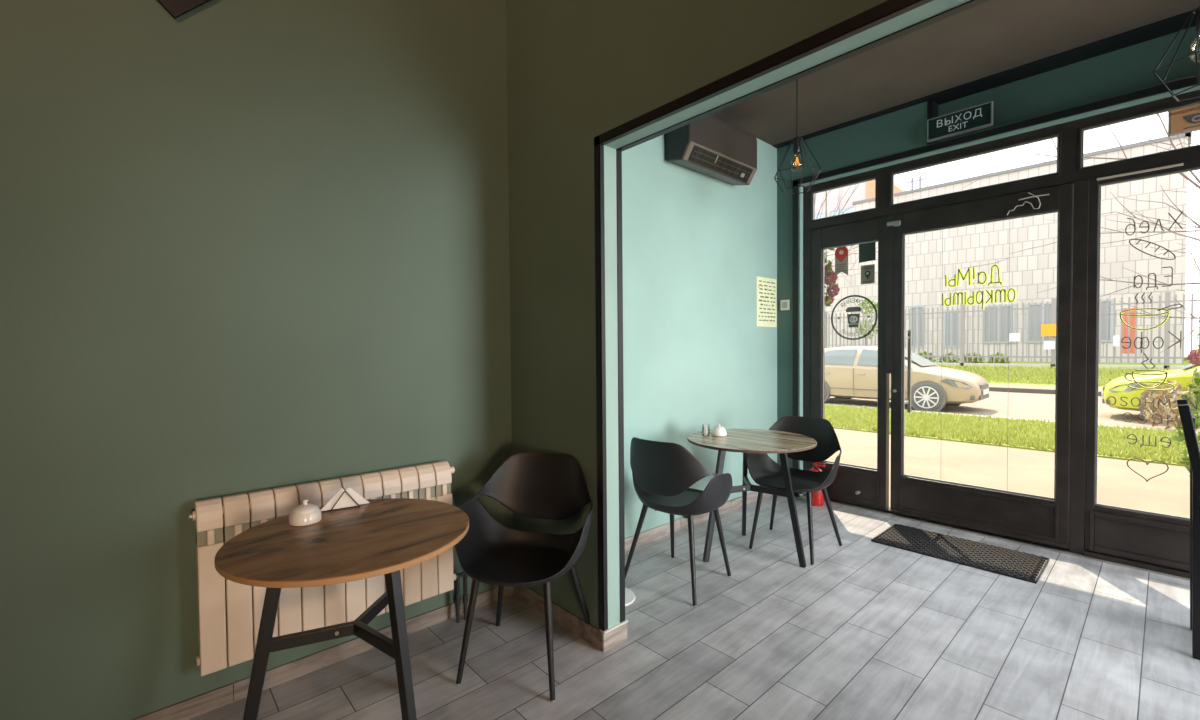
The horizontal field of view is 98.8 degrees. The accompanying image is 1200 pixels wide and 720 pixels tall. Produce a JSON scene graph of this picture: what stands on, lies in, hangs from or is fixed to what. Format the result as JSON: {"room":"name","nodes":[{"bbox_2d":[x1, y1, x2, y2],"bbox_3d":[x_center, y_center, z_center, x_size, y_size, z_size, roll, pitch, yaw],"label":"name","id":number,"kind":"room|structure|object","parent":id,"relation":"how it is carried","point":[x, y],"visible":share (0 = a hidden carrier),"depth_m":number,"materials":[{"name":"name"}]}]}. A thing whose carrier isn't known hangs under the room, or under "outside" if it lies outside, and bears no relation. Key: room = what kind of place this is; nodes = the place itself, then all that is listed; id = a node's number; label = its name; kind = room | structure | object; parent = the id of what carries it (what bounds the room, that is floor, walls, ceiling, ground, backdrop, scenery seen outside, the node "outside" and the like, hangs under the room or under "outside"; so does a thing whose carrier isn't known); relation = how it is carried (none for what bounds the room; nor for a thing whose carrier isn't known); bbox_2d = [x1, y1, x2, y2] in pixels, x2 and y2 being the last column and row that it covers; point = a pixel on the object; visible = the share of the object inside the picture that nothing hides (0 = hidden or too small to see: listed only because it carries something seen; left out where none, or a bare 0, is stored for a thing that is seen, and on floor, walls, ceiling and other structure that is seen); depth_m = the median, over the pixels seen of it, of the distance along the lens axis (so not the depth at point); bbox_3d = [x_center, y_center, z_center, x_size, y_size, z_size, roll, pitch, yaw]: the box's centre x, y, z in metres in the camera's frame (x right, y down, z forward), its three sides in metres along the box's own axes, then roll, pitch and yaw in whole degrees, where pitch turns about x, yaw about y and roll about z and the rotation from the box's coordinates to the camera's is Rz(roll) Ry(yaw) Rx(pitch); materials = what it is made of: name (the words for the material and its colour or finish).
{"room":"cafe","nodes":[
{"label":"cafe","id":0,"kind":"room"},
{"bbox_2d":[0,0,776,719],"bbox_3d":[-1.079,-0.707,2.373,7.620,4.000,0.200,-2,2,-42],"label":"wall","id":1,"kind":"structure","parent":0,"point":[246,246],"depth_m":2.00,"materials":[{"name":"teal paint"}]},
{"bbox_2d":[157,0,210,18],"bbox_3d":[-1.513,-1.439,1.812,0.451,0.451,0.023,-2,2,-42],"label":"wall panel","id":2,"kind":"object","parent":1,"relation":"attached to","point":[175,8],"visible":1,"depth_m":1.83,"materials":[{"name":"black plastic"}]},
{"bbox_2d":[131,586,512,719],"bbox_3d":[-2.142,1.294,1.298,4.513,0.070,0.010,-2,2,-42],"label":"baseboard","id":3,"kind":"structure","parent":1,"relation":"attached to","point":[200,704],"depth_m":2.12,"materials":[{"name":"tile"}]},
{"bbox_2d":[189,460,467,676],"bbox_3d":[-1.066,0.898,2.201,1.073,0.800,0.108,-2,2,-42],"label":"radiator","id":4,"kind":"object","parent":1,"relation":"attached to","point":[229,613],"visible":0.56,"depth_m":2.00,"materials":[{"name":"metal"}]},
{"bbox_2d":[625,492,770,550],"bbox_3d":[0.628,1.204,3.807,2.710,0.083,0.012,-2,2,-42],"label":"baseboard","id":5,"kind":"structure","parent":1,"relation":"attached to","point":[647,536],"depth_m":3.76,"materials":[{"name":"tile"}]},
{"bbox_2d":[664,114,756,184],"bbox_3d":[0.845,-1.578,3.818,0.858,0.398,0.223,-2,2,-42],"label":"air conditioner","id":6,"kind":"object","parent":1,"relation":"attached to","point":[712,146],"visible":0.88,"depth_m":3.69,"materials":[{"name":"grey plastic"}]},
{"bbox_2d":[688,146,751,181],"bbox_3d":[0.896,-1.427,3.767,0.730,0.084,0.056,-2,2,-42],"label":"vent","id":7,"kind":"object","parent":6,"relation":"attached to","point":[704,157],"depth_m":3.74,"materials":[{"name":"black plastic"}]},
{"bbox_2d":[756,276,776,326],"bbox_3d":[1.480,-0.511,4.557,0.335,0.433,0.006,-2,2,-42],"label":"paper notice","id":8,"kind":"object","parent":1,"relation":"attached to","point":[766,288],"visible":1,"depth_m":4.55,"materials":[{"name":"yellow"}]},
{"bbox_2d":[188,495,1199,719],"bbox_3d":[0.900,1.392,0.021,7.700,0.120,6.390,-2,2,-42],"label":"floor","id":9,"kind":"structure","parent":0,"point":[870,630],"depth_m":2.28,"materials":[{"name":"grey tile"}]},
{"bbox_2d":[214,498,468,719],"bbox_3d":[-0.801,0.934,1.689,0.730,0.752,0.730,-2,2,-42],"label":"round table","id":10,"kind":"object","parent":9,"relation":"on","point":[378,537],"visible":0.9,"depth_m":1.57,"materials":[{"name":"brown wood"}]},
{"bbox_2d":[289,499,321,525],"bbox_3d":[-1.014,0.517,1.768,0.100,0.080,0.100,0,1,25],"label":"sugar bowl","id":11,"kind":"object","parent":10,"relation":"on","point":[304,514],"visible":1,"depth_m":1.74,"materials":[{"name":"white ceramic"}]},
{"bbox_2d":[320,487,369,510],"bbox_3d":[-0.955,0.516,1.925,0.172,0.074,0.044,-1,2,-32],"label":"napkin holder","id":12,"kind":"object","parent":10,"relation":"on","point":[347,497],"visible":0.98,"depth_m":1.92,"materials":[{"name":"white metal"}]},
{"bbox_2d":[455,452,592,701],"bbox_3d":[-0.321,0.871,2.211,0.590,0.840,0.540,0,1,15],"label":"armchair","id":13,"kind":"object","parent":9,"relation":"on","point":[552,486],"visible":1,"depth_m":2.34,"materials":[{"name":"black plastic"}]},
{"bbox_2d":[625,588,634,605],"bbox_3d":[0.073,0.800,2.745,0.224,0.950,0.224,-2,2,-42],"label":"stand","id":14,"kind":"object","parent":9,"relation":"on","point":[629,595],"visible":0.19,"depth_m":2.73,"materials":[{"name":"white plastic"}]},
{"bbox_2d":[625,437,732,606],"bbox_3d":[0.457,0.846,2.971,0.590,0.840,0.540,1,2,43],"label":"armchair","id":15,"kind":"object","parent":9,"relation":"on","point":[663,473],"visible":1,"depth_m":2.77,"materials":[{"name":"black plastic"}]},
{"bbox_2d":[687,429,816,567],"bbox_3d":[0.970,0.880,3.323,0.796,0.752,0.796,-2,2,-42],"label":"round table","id":16,"kind":"object","parent":9,"relation":"on","point":[745,441],"visible":0.92,"depth_m":3.20,"materials":[{"name":"brown wood"}]},
{"bbox_2d":[702,423,709,435],"bbox_3d":[0.716,0.465,3.473,0.044,0.074,0.172,0,1,18],"label":"napkin holder","id":17,"kind":"object","parent":16,"relation":"on","point":[705,431],"visible":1,"depth_m":3.45,"materials":[{"name":"white metal"}]},
{"bbox_2d":[711,424,726,436],"bbox_3d":[0.794,0.463,3.428,0.100,0.080,0.100,0,1,25],"label":"sugar bowl","id":18,"kind":"object","parent":16,"relation":"on","point":[720,431],"visible":1,"depth_m":3.39,"materials":[{"name":"white ceramic"}]},
{"bbox_2d":[746,416,841,565],"bbox_3d":[1.288,0.828,3.432,0.590,0.840,0.540,1,2,41],"label":"armchair","id":19,"kind":"object","parent":9,"relation":"on","point":[763,470],"visible":0.79,"depth_m":3.51,"materials":[{"name":"black plastic"}]},
{"bbox_2d":[809,462,825,505],"bbox_3d":[1.835,1.042,4.352,0.147,0.360,0.133,0,1,21],"label":"fire extinguisher","id":20,"kind":"object","parent":9,"relation":"on","point":[817,497],"visible":0.48,"depth_m":4.30,"materials":[{"name":"red metal"}]},
{"bbox_2d":[871,524,1048,583],"bbox_3d":[2.323,1.235,3.357,0.474,0.013,0.873,-2,2,-42],"label":"doormat","id":21,"kind":"object","parent":9,"relation":"on","point":[1024,566],"visible":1,"depth_m":3.29,"materials":[{"name":"black rubber"}]},
{"bbox_2d":[1177,399,1199,659],"bbox_3d":[2.774,0.727,2.147,0.370,1.077,0.496,-2,2,-42],"label":"bar chair","id":22,"kind":"object","parent":9,"relation":"on","point":[1187,417],"visible":1,"depth_m":2.17,"materials":[{"name":"black metal"}]},
{"bbox_2d":[506,0,970,628],"bbox_3d":[1.568,-0.688,0.595,0.127,4.000,5.990,-2,2,-42],"label":"wall","id":23,"kind":"structure","parent":0,"point":[578,71],"depth_m":2.32,"materials":[{"name":"teal paint"}]},
{"bbox_2d":[513,586,602,650],"bbox_3d":[-0.228,1.241,2.538,0.010,0.083,0.718,-2,2,-42],"label":"baseboard","id":24,"kind":"structure","parent":23,"relation":"attached to","point":[573,623],"depth_m":2.46,"materials":[{"name":"wood"}]},
{"bbox_2d":[600,619,627,633],"bbox_3d":[0.064,1.199,2.322,0.147,0.006,0.034,-2,2,-42],"label":"trim","id":25,"kind":"structure","parent":23,"relation":"attached to","point":[626,620],"depth_m":2.31,"materials":[{"name":"white plastic"}]},
{"bbox_2d":[602,623,626,651],"bbox_3d":[0.067,1.244,2.315,0.147,0.083,0.010,-2,2,-42],"label":"baseboard","id":26,"kind":"object","parent":23,"relation":"attached to","point":[618,635],"visible":1,"depth_m":2.31,"materials":[{"name":"wood"}]},
{"bbox_2d":[594,0,932,630],"bbox_3d":[1.770,0.144,0.319,0.026,2.171,5.290,-2,2,-42],"label":"trim","id":27,"kind":"structure","parent":23,"relation":"attached to","point":[890,9],"depth_m":2.13,"materials":[{"name":"black"}]},
{"bbox_2d":[616,0,989,622],"bbox_3d":[1.860,0.158,0.380,0.030,2.137,5.260,-2,2,-42],"label":"trim","id":28,"kind":"structure","parent":23,"relation":"attached to","point":[970,4],"depth_m":2.30,"materials":[{"name":"black"}]},
{"bbox_2d":[713,0,1199,145],"bbox_3d":[2.709,-1.930,1.610,2.980,0.150,5.990,-2,2,-42],"label":"ceiling","id":29,"kind":"structure","parent":0,"point":[991,37],"depth_m":3.21,"materials":[{"name":"brown paint"}]},
{"bbox_2d":[774,79,820,194],"bbox_3d":[1.292,-1.498,3.371,0.286,0.771,0.295,-2,2,-42],"label":"pendant lamp","id":30,"kind":"object","parent":29,"relation":"hanging from","point":[797,142],"visible":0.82,"depth_m":3.36,"materials":[{"name":"black metal"}]},
{"bbox_2d":[1153,6,1199,100],"bbox_3d":[2.454,-1.480,2.084,0.295,0.771,0.286,1,2,39],"label":"pendant lamp","id":31,"kind":"object","parent":29,"relation":"hanging from","point":[1192,11],"visible":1,"depth_m":2.12,"materials":[{"name":"black metal"}]},
{"bbox_2d":[777,26,1199,467],"bbox_3d":[3.719,-0.319,2.551,0.250,3.133,5.990,-2,2,-42],"label":"wall","id":32,"kind":"structure","parent":0,"point":[1130,69],"depth_m":3.80,"materials":[{"name":"teal paint"}]},
{"bbox_2d":[781,300,789,309],"bbox_3d":[1.661,-0.494,4.618,0.015,0.092,0.084,-2,2,-42],"label":"light switch","id":33,"kind":"object","parent":32,"relation":"attached to","point":[785,304],"visible":1,"depth_m":4.61,"materials":[{"name":"white plastic"}]},
{"bbox_2d":[810,175,877,221],"bbox_3d":[2.042,-1.334,4.306,0.064,0.270,0.554,-2,2,-42],"label":"window","id":34,"kind":"structure","parent":32,"relation":"in","point":[812,193],"depth_m":4.30,"materials":[{"name":"brown metal"}]},
{"bbox_2d":[811,215,892,509],"bbox_3d":[2.081,0.031,4.273,0.110,2.322,0.656,-2,2,-42],"label":"door","id":35,"kind":"structure","parent":32,"relation":"in","point":[855,484],"depth_m":4.19,"materials":[{"name":"brown metal"}]},
{"bbox_2d":[835,247,847,276],"bbox_3d":[2.033,-0.833,4.329,0.005,0.254,0.110,-2,2,-42],"label":"sticker","id":36,"kind":"object","parent":35,"relation":"attached to","point":[841,253],"visible":1,"depth_m":4.33,"materials":[{"name":"beige paper"}]},
{"bbox_2d":[831,295,877,339],"bbox_3d":[2.103,-0.352,4.267,0.007,0.374,0.374,-2,2,-42],"label":"decal","id":37,"kind":"object","parent":35,"relation":"attached to","point":[853,319],"visible":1,"depth_m":4.27,"materials":[{"name":"grey"}]},
{"bbox_2d":[846,307,860,327],"bbox_3d":[2.105,-0.356,4.269,0.001,0.170,0.124,-2,2,-42],"label":"cup","id":38,"kind":"object","parent":37,"relation":"on","point":[853,319],"depth_m":4.27,"materials":[{"name":"grey"}]},
{"bbox_2d":[859,242,875,262],"bbox_3d":[2.171,-0.875,4.178,0.002,0.156,0.128,-2,2,-42],"label":"sticker","id":39,"kind":"object","parent":35,"relation":"attached to","point":[867,252],"visible":1,"depth_m":4.17,"materials":[{"name":"green paper"}]},
{"bbox_2d":[861,264,874,283],"bbox_3d":[2.175,-0.696,4.178,0.005,0.154,0.107,-2,2,-42],"label":"sticker","id":40,"kind":"object","parent":35,"relation":"attached to","point":[867,271],"visible":1,"depth_m":4.17,"materials":[{"name":"beige paper"}]},
{"bbox_2d":[927,99,937,144],"bbox_3d":[2.464,-1.743,3.804,0.144,0.323,0.035,-2,2,-42],"label":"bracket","id":41,"kind":"structure","parent":32,"relation":"attached to","point":[932,106],"depth_m":3.76,"materials":[{"name":"black metal"}]},
{"bbox_2d":[927,101,992,142],"bbox_3d":[2.522,-1.667,3.611,0.040,0.160,0.384,-2,2,-42],"label":"exit sign","id":42,"kind":"object","parent":32,"relation":"attached to","point":[977,117],"visible":1,"depth_m":3.60,"materials":[{"name":"teal"}]},
{"bbox_2d":[889,132,1061,206],"bbox_3d":[2.622,-1.324,3.666,0.064,0.270,1.006,-2,2,-42],"label":"window","id":43,"kind":"structure","parent":32,"relation":"in","point":[1058,136],"depth_m":3.59,"materials":[{"name":"brown metal"}]},
{"bbox_2d":[890,183,1073,548],"bbox_3d":[2.708,0.038,3.713,0.247,2.322,1.043,-2,2,-42],"label":"door","id":44,"kind":"structure","parent":32,"relation":"in","point":[1035,518],"depth_m":3.55,"materials":[{"name":"brown metal"}]},
{"bbox_2d":[887,220,900,226],"bbox_3d":[2.272,-1.051,3.976,0.033,0.040,0.091,-2,2,-42],"label":"sensor","id":45,"kind":"object","parent":44,"relation":"attached to","point":[898,222],"visible":1,"depth_m":3.96,"materials":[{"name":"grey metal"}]},
{"bbox_2d":[941,228,1016,479],"bbox_3d":[2.658,-0.031,3.623,0.024,1.865,0.433,-2,2,-42],"label":"sign","id":46,"kind":"object","parent":44,"relation":"attached to","point":[964,300],"visible":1,"depth_m":3.61,"materials":[{"name":"yellow yellow-green paint"}]},
{"bbox_2d":[1007,192,1048,214],"bbox_3d":[2.817,-1.040,3.388,0.018,0.130,0.218,-2,2,-42],"label":"cable","id":47,"kind":"object","parent":44,"relation":"attached to","point":[1028,192],"visible":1,"depth_m":3.37,"materials":[{"name":"beige plastic"}]},
{"bbox_2d":[773,8,1199,148],"bbox_3d":[3.212,-1.887,2.910,0.210,0.006,4.739,-2,2,-42],"label":"trim","id":48,"kind":"structure","parent":32,"relation":"attached to","point":[1173,24],"depth_m":3.29,"materials":[{"name":"black"}]},
{"bbox_2d":[801,495,1189,580],"bbox_3d":[3.319,1.237,2.921,0.045,0.012,4.540,-2,2,-42],"label":"trim","id":49,"kind":"structure","parent":32,"relation":"attached to","point":[804,496],"depth_m":3.54,"materials":[{"name":"silver metal"}]},
{"bbox_2d":[793,76,1199,496],"bbox_3d":[3.259,-0.156,2.876,0.022,2.800,4.585,-2,2,-42],"label":"trim","id":50,"kind":"structure","parent":32,"relation":"attached to","point":[1187,82],"depth_m":3.81,"materials":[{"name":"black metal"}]},
{"bbox_2d":[803,90,1199,554],"bbox_3d":[3.356,-0.138,2.921,0.110,2.760,4.522,-2,2,-42],"label":"frame","id":51,"kind":"object","parent":32,"relation":"attached to","point":[1070,173],"visible":0.66,"depth_m":3.25,"materials":[{"name":"brown metal"}]},
{"bbox_2d":[1078,99,1199,170],"bbox_3d":[3.465,-1.310,2.736,0.064,0.270,1.347,-2,2,-42],"label":"window","id":52,"kind":"structure","parent":32,"relation":"in","point":[1081,130],"depth_m":3.06,"materials":[{"name":"brown metal"}]},
{"bbox_2d":[1168,104,1199,136],"bbox_3d":[3.337,-1.358,2.869,0.009,0.151,0.226,-2,2,-42],"label":"sign","id":53,"kind":"object","parent":52,"relation":"attached to","point":[1187,119],"visible":1,"depth_m":2.91,"materials":[{"name":"brown"}]},
{"bbox_2d":[1183,113,1199,123],"bbox_3d":[3.337,-1.352,2.870,0.002,0.054,0.110,-2,2,-42],"label":"picture","id":54,"kind":"object","parent":53,"relation":"on","point":[1188,118],"depth_m":2.89,"materials":[{"name":"grey"}]},
{"bbox_2d":[1084,159,1199,578],"bbox_3d":[3.485,0.059,2.740,0.090,2.348,1.295,-2,2,-42],"label":"window","id":55,"kind":"structure","parent":32,"relation":"in","point":[1159,542],"depth_m":3.14,"materials":[{"name":"brown metal"}]},
{"bbox_2d":[1097,163,1182,180],"bbox_3d":[3.161,-1.103,3.019,0.016,0.012,0.350,-2,2,-42],"label":"light strip","id":56,"kind":"object","parent":55,"relation":"attached to","point":[1180,164],"visible":1,"depth_m":3.01,"materials":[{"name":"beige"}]},
{"bbox_2d":[1120,397,1170,407],"bbox_3d":[3.221,0.250,3.038,0.014,0.054,0.202,-2,2,-42],"label":"sign","id":57,"kind":"object","parent":55,"relation":"attached to","point":[1159,400],"depth_m":3.03,"materials":[{"name":"brown paint"}]},
{"bbox_2d":[1126,458,1168,481],"bbox_3d":[3.233,0.651,3.038,0.014,0.132,0.170,-2,2,-42],"label":"sign","id":58,"kind":"object","parent":55,"relation":"attached to","point":[1131,458],"depth_m":3.03,"materials":[{"name":"brown paint"}]},
{"bbox_2d":[1125,218,1175,259],"bbox_3d":[3.219,-0.710,3.008,0.014,0.269,0.202,-2,2,-42],"label":"sign","id":59,"kind":"object","parent":55,"relation":"attached to","point":[1134,224],"depth_m":3.02,"materials":[{"name":"brown"}]},
{"bbox_2d":[1119,273,1182,390],"bbox_3d":[3.227,-0.163,3.017,0.014,0.686,0.251,-2,2,-42],"label":"sign","id":60,"kind":"object","parent":55,"relation":"attached to","point":[1147,369],"depth_m":3.02,"materials":[{"name":"brown"}]},
{"bbox_2d":[1140,435,1170,447],"bbox_3d":[3.252,0.480,3.010,0.014,0.067,0.119,-2,2,-42],"label":"sign","id":61,"kind":"object","parent":55,"relation":"attached to","point":[1142,435],"depth_m":3.01,"materials":[{"name":"brown"}]},
{"bbox_2d":[1153,211,1182,231],"bbox_3d":[3.265,-0.792,2.955,0.014,0.098,0.112,-2,2,-42],"label":"sign","id":62,"kind":"object","parent":55,"relation":"attached to","point":[1182,211],"depth_m":2.94,"materials":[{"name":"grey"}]},
{"bbox_3d":[3.733,-1.812,3.358,0.880,0.100,9.000,-2,2,-42],"label":"canopy","id":63,"kind":"object","parent":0,"visible":0},
{"bbox_2d":[825,191,839,306],"bbox_3d":[2.068,-1.134,4.664,0.143,1.292,0.205,-1,1,-24],"label":"flower garland","id":64,"kind":"object","parent":63,"relation":"hanging from","point":[830,279],"visible":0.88,"depth_m":4.65,"materials":[{"name":"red plant"}]},
{"bbox_2d":[1170,320,1199,475],"bbox_3d":[3.586,-0.522,3.053,0.159,2.467,0.243,-1,2,-33],"label":"flower garland","id":65,"kind":"object","parent":63,"relation":"hanging from","point":[1195,360],"visible":0.61,"depth_m":3.09,"materials":[{"name":"green plant"}]},
{"label":"outside","id":66,"kind":"structure","parent":0,"visible":0},
{"bbox_2d":[824,403,1199,466],"bbox_3d":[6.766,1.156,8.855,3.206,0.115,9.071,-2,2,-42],"label":"grass","id":67,"kind":"structure","parent":66,"point":[939,424],"depth_m":8.44,"materials":[{"name":"green plant"}]},
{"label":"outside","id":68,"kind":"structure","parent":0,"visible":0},
{"bbox_2d":[934,360,1189,386],"bbox_3d":[21.575,0.295,26.324,22.700,0.520,70.000,-2,2,-42],"label":"lawn","id":69,"kind":"structure","parent":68,"point":[1186,362],"depth_m":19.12,"materials":[{"name":"green plant"}]},
{"bbox_2d":[815,180,906,218],"bbox_3d":[17.928,-8.026,53.602,10.100,15.900,28.500,-2,2,-42],"label":"apartment building","id":70,"kind":"structure","parent":69,"relation":"on","point":[865,190],"depth_m":43.17,"materials":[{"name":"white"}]},
{"bbox_2d":[846,298,877,345],"bbox_3d":[12.262,-1.319,23.940,1.966,3.180,1.113,0,1,17],"label":"tree","id":71,"kind":"object","parent":69,"relation":"on","point":[865,307],"visible":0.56,"depth_m":23.69,"materials":[{"name":"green plant"}]},
{"bbox_2d":[917,351,935,361],"bbox_3d":[13.802,-0.058,21.850,0.536,0.640,0.845,-2,2,-42],"label":"shrub","id":72,"kind":"object","parent":69,"relation":"on","point":[925,352],"visible":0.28,"depth_m":21.70,"materials":[{"name":"green plant"}]},
{"bbox_2d":[939,353,959,362],"bbox_3d":[14.412,-0.021,21.192,0.522,0.657,0.816,-2,2,-42],"label":"shrub","id":73,"kind":"object","parent":69,"relation":"on","point":[949,354],"visible":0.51,"depth_m":21.10,"materials":[{"name":"green plant"}]},
{"bbox_2d":[964,352,984,362],"bbox_3d":[14.945,-0.008,20.610,0.516,0.641,0.783,-2,2,-42],"label":"shrub","id":74,"kind":"object","parent":69,"relation":"on","point":[965,358],"visible":0.52,"depth_m":20.52,"materials":[{"name":"green plant"}]},
{"bbox_2d":[987,352,1009,363],"bbox_3d":[15.487,-0.015,19.991,0.552,0.624,0.740,-2,2,-42],"label":"shrub","id":75,"kind":"object","parent":69,"relation":"on","point":[997,353],"visible":0.48,"depth_m":19.90,"materials":[{"name":"green plant"}]},
{"bbox_2d":[825,132,1191,362],"bbox_3d":[16.850,-5.796,37.754,12.080,12.203,34.580,-2,2,-42],"label":"office building","id":76,"kind":"structure","parent":69,"relation":"on","point":[1034,270],"depth_m":24.73,"materials":[{"name":"brick"}]},
{"bbox_2d":[825,292,1199,369],"bbox_3d":[14.637,-0.907,20.013,0.120,2.600,18.000,-2,2,-42],"label":"metal fence","id":77,"kind":"object","parent":69,"relation":"on","point":[1167,301],"visible":0.56,"depth_m":19.00,"materials":[{"name":"beige metal"}]},
{"bbox_2d":[1009,333,1019,340],"bbox_3d":[15.370,-0.841,19.058,0.040,0.300,0.300,-2,2,-42],"label":"placard","id":78,"kind":"object","parent":77,"relation":"attached to","point":[1012,336],"visible":1,"depth_m":19.04,"materials":[{"name":"white"}]},
{"bbox_2d":[1041,324,1055,348],"bbox_3d":[16.028,-0.830,18.332,0.040,0.900,0.460,-2,2,-42],"label":"placard","id":79,"kind":"object","parent":77,"relation":"attached to","point":[1046,329],"visible":0.82,"depth_m":18.33,"materials":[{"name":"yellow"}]},
{"bbox_2d":[1113,336,1118,345],"bbox_3d":[17.121,-0.634,17.044,0.040,0.350,0.140,-2,2,-42],"label":"placard","id":80,"kind":"object","parent":77,"relation":"attached to","point":[1115,338],"visible":1,"depth_m":17.04,"materials":[{"name":"white"}]},
{"bbox_2d":[1122,308,1137,353],"bbox_3d":[17.535,-0.962,17.023,0.040,1.500,0.360,-2,2,-42],"label":"banner","id":81,"kind":"object","parent":77,"relation":"attached to","point":[1125,318],"visible":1,"depth_m":17.02,"materials":[{"name":"orange fabric"}]},
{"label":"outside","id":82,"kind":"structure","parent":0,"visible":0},
{"bbox_2d":[826,428,1189,517],"bbox_3d":[1.784,1.403,8.391,4.850,0.250,70.000,-2,2,-42],"label":"pavement","id":83,"kind":"structure","parent":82,"point":[1029,471],"depth_m":6.09,"materials":[{"name":"beige concrete"}]},
{"bbox_2d":[962,114,1199,352],"bbox_3d":[6.939,-1.414,5.539,5.671,5.532,2.574,0,1,22],"label":"bare tree","id":84,"kind":"object","parent":83,"relation":"on","point":[1158,115],"visible":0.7,"depth_m":5.46,"materials":[{"name":"brown plant"}]},
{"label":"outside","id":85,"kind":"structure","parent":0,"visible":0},
{"bbox_2d":[989,383,1102,391],"bbox_3d":[12.432,1.019,18.042,2.000,0.380,70.000,-2,2,-42],"label":"pavement","id":86,"kind":"structure","parent":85,"point":[1051,387],"depth_m":16.56,"materials":[{"name":"beige concrete"}]},
{"bbox_2d":[815,185,908,283],"bbox_3d":[8.898,-4.093,21.794,3.301,9.987,7.140,-1,1,-24],"label":"bare tree","id":87,"kind":"object","parent":86,"relation":"on","point":[850,249],"visible":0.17,"depth_m":20.91,"materials":[{"name":"brown plant"}]},
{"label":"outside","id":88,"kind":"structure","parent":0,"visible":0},
{"bbox_2d":[824,391,1199,431],"bbox_3d":[8.895,1.190,14.837,7.350,0.250,70.000,-2,2,-42],"label":"road","id":89,"kind":"structure","parent":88,"point":[1002,404],"depth_m":11.99,"materials":[{"name":"grey asphalt"}]},
{"bbox_2d":[824,346,988,411],"bbox_3d":[7.172,0.412,13.026,2.140,1.530,4.270,-2,2,-42],"label":"car","id":90,"kind":"object","parent":89,"relation":"on","point":[850,372],"visible":0.74,"depth_m":12.19,"materials":[{"name":"beige paint"}]},
{"bbox_2d":[978,383,988,399],"bbox_3d":[8.574,0.701,11.490,0.800,0.330,0.065,-2,2,-42],"label":"grille","id":91,"kind":"object","parent":90,"relation":"attached to","point":[983,387],"depth_m":11.37,"materials":[{"name":"grey"}]},
{"bbox_2d":[826,404,1197,433],"bbox_3d":[6.062,1.255,12.268,0.300,0.290,70.000,-2,2,-42],"label":"kerb","id":92,"kind":"object","parent":89,"relation":"on","point":[826,404],"depth_m":10.20,"materials":[{"name":"grey concrete"}]},
{"bbox_2d":[989,387,1100,395],"bbox_3d":[11.654,1.042,17.337,0.100,0.380,70.000,-2,2,-42],"label":"kerb","id":93,"kind":"object","parent":89,"relation":"on","point":[996,389],"depth_m":15.78,"materials":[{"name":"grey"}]},
{"bbox_2d":[1101,364,1199,424],"bbox_3d":[11.880,0.463,9.101,2.140,1.530,4.270,-2,2,-42],"label":"car","id":94,"kind":"object","parent":89,"relation":"on","point":[1118,388],"visible":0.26,"depth_m":9.78,"materials":[{"name":"yellow paint"}]},
{"bbox_2d":[1138,374,1199,428],"bbox_3d":[10.346,0.623,7.943,0.834,1.204,2.837,-2,2,-42],"label":"shrub","id":95,"kind":"object","parent":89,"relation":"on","point":[1178,392],"visible":0.67,"depth_m":8.67,"materials":[{"name":"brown plant"}]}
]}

